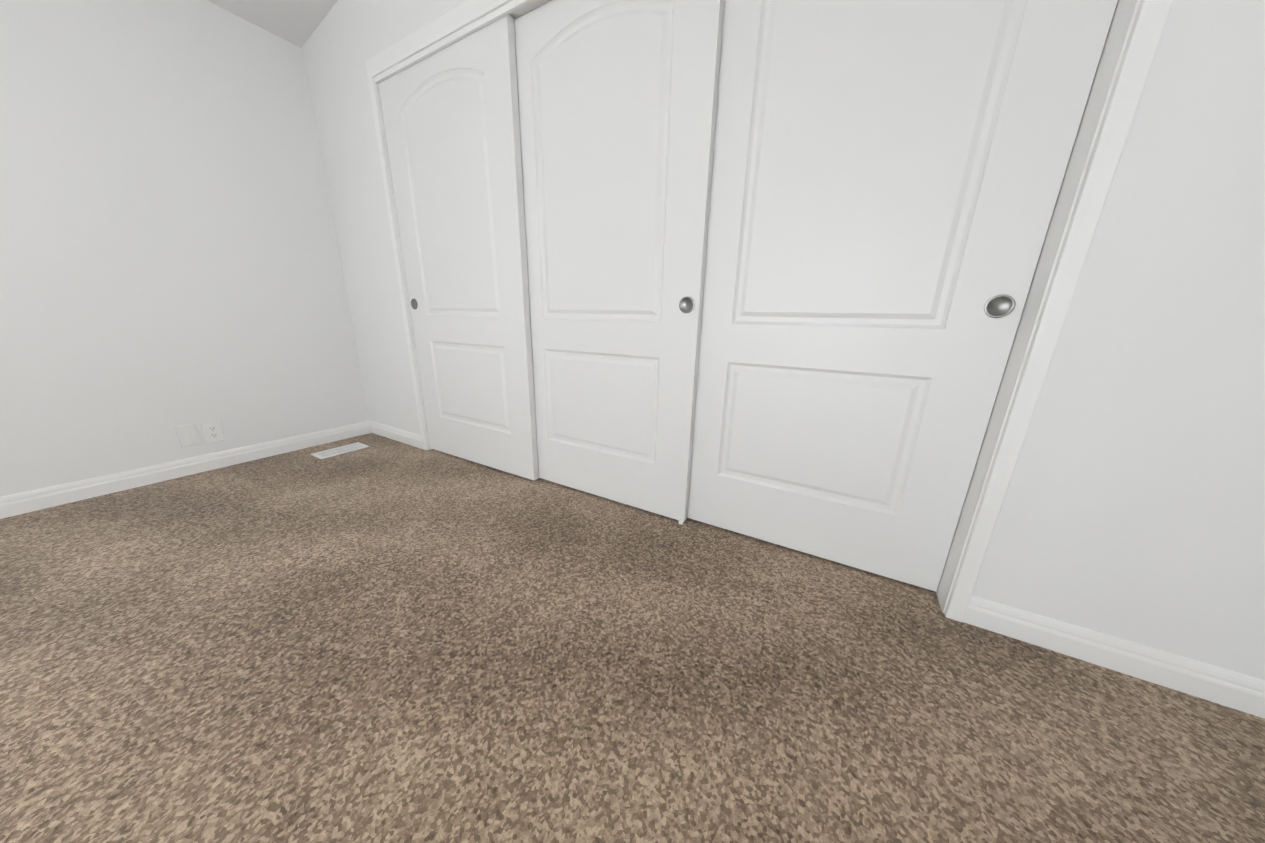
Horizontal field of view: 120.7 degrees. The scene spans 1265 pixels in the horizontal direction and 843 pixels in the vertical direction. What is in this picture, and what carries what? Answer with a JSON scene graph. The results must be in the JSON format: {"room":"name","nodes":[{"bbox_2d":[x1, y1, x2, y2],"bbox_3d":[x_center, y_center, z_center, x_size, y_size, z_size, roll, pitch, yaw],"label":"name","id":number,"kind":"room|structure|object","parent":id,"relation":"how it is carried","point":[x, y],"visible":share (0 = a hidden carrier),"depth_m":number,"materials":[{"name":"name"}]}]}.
{"room":"empty bedroom","nodes":[
{"label":"empty bedroom","id":0,"kind":"room"},
{"bbox_2d":[0,0,370,496],"bbox_3d":[-2.774,-0.681,1.095,0.160,2.312,4.960,10,18,28],"label":"wall","id":1,"kind":"structure","parent":0,"point":[170,259],"depth_m":1.74,"materials":[{"name":"white paint"}]},
{"bbox_2d":[0,421,371,518],"bbox_3d":[-2.906,0.485,1.051,0.013,0.090,3.900,10,18,28],"label":"baseboard","id":2,"kind":"structure","parent":1,"relation":"attached to","point":[36,499],"depth_m":1.85,"materials":[{"name":"white paint"}]},
{"bbox_2d":[175,424,200,446],"bbox_3d":[-2.364,0.074,1.917,0.014,0.115,0.070,10,18,28],"label":"outlet","id":3,"kind":"object","parent":1,"relation":"attached to","point":[187,435],"visible":1,"depth_m":1.92,"materials":[{"name":"white plastic"}]},
{"bbox_2d":[201,420,224,442],"bbox_3d":[-2.323,0.057,1.995,0.008,0.115,0.070,10,18,28],"label":"electrical outlet","id":4,"kind":"object","parent":1,"relation":"attached to","point":[212,431],"visible":1,"depth_m":1.99,"materials":[{"name":"white plastic"}]},
{"bbox_2d":[207,0,337,47],"bbox_3d":[-0.957,-1.831,-0.315,4.470,0.834,5.100,10,18,28],"label":"ceiling","id":5,"kind":"structure","parent":0,"point":[296,22],"depth_m":1.86,"materials":[{"name":"white paint"}]},
{"bbox_2d":[0,433,1264,842],"bbox_3d":[-1.006,0.796,0.457,4.290,0.100,4.960,10,18,28],"label":"floor","id":6,"kind":"structure","parent":0,"point":[380,639],"depth_m":0.86,"materials":[{"name":"carpet"}]},
{"bbox_2d":[310,442,368,458],"bbox_3d":[-1.884,0.186,2.325,0.140,0.006,0.265,10,18,28],"label":"floor air vent","id":7,"kind":"object","parent":6,"relation":"on","point":[338,450],"visible":1,"depth_m":2.31,"materials":[{"name":"white plastic"}]},
{"bbox_2d":[301,0,1264,679],"bbox_3d":[-0.153,-1.036,1.433,3.970,2.921,0.160,10,18,28],"label":"wall","id":8,"kind":"structure","parent":0,"point":[1133,506],"depth_m":0.83,"materials":[{"name":"white paint"}]},
{"bbox_2d":[370,421,422,448],"bbox_3d":[-1.664,0.088,2.528,0.660,0.090,0.013,10,18,28],"label":"baseboard","id":9,"kind":"structure","parent":8,"relation":"attached to","point":[402,436],"depth_m":2.51,"materials":[{"name":"white paint"}]},
{"bbox_2d":[379,14,538,479],"bbox_3d":[-0.901,-0.708,1.896,0.924,1.978,0.035,10,18,28],"label":"closet doors","id":10,"kind":"structure","parent":8,"relation":"in","point":[451,120],"depth_m":1.80,"materials":[{"name":"white paint"}]},
{"bbox_2d":[411,299,417,308],"bbox_3d":[-1.272,-0.684,2.098,0.061,0.061,0.004,10,18,28],"label":"door knob","id":11,"kind":"object","parent":10,"relation":"attached to","point":[414,304],"visible":1,"depth_m":2.10,"materials":[{"name":"silver metal"}]},
{"bbox_2d":[374,0,550,83],"bbox_3d":[-0.112,-1.547,1.245,2.660,0.052,0.140,10,18,28],"label":"track rail","id":12,"kind":"object","parent":8,"relation":"attached to","point":[515,9],"visible":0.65,"depth_m":1.48,"materials":[{"name":"white paint"}]},
{"bbox_2d":[514,0,723,521],"bbox_3d":[-0.144,-0.586,1.532,0.920,1.978,0.035,10,18,28],"label":"closet doors","id":13,"kind":"structure","parent":8,"relation":"in","point":[617,102],"depth_m":1.43,"materials":[{"name":"white paint"}]},
{"bbox_2d":[679,296,694,312],"bbox_3d":[0.202,-0.435,1.346,0.061,0.061,0.004,10,18,28],"label":"door knob","id":14,"kind":"object","parent":13,"relation":"attached to","point":[686,304],"visible":1,"depth_m":1.35,"materials":[{"name":"silver metal"}]},
{"bbox_2d":[377,0,1139,612],"bbox_3d":[-0.124,-0.583,1.540,2.660,1.992,0.160,10,18,28],"label":"door frame","id":15,"kind":"structure","parent":8,"relation":"in","point":[1109,64],"depth_m":0.89,"materials":[{"name":"white paint"}]},
{"bbox_2d":[366,0,1172,621],"bbox_3d":[-0.167,-0.601,1.454,2.740,2.072,0.018,10,18,28],"label":"trim","id":16,"kind":"structure","parent":8,"relation":"attached to","point":[1148,26],"depth_m":0.90,"materials":[{"name":"white paint"}]},
{"bbox_2d":[687,0,1117,591],"bbox_3d":[0.642,-0.460,1.152,0.914,1.978,0.035,10,18,28],"label":"closet doors","id":17,"kind":"structure","parent":8,"relation":"in","point":[887,176],"depth_m":1.09,"materials":[{"name":"white paint"}]},
{"bbox_2d":[984,294,1015,317],"bbox_3d":[0.986,-0.309,0.967,0.061,0.061,0.004,10,18,28],"label":"door knob","id":18,"kind":"object","parent":17,"relation":"attached to","point":[1000,306],"visible":1,"depth_m":0.97,"materials":[{"name":"silver metal"}]},
{"bbox_2d":[963,595,1264,718],"bbox_3d":[1.251,0.607,0.952,0.570,0.090,0.013,10,18,28],"label":"baseboard","id":19,"kind":"structure","parent":8,"relation":"attached to","point":[1227,688],"depth_m":0.93,"materials":[{"name":"white paint"}]}
]}

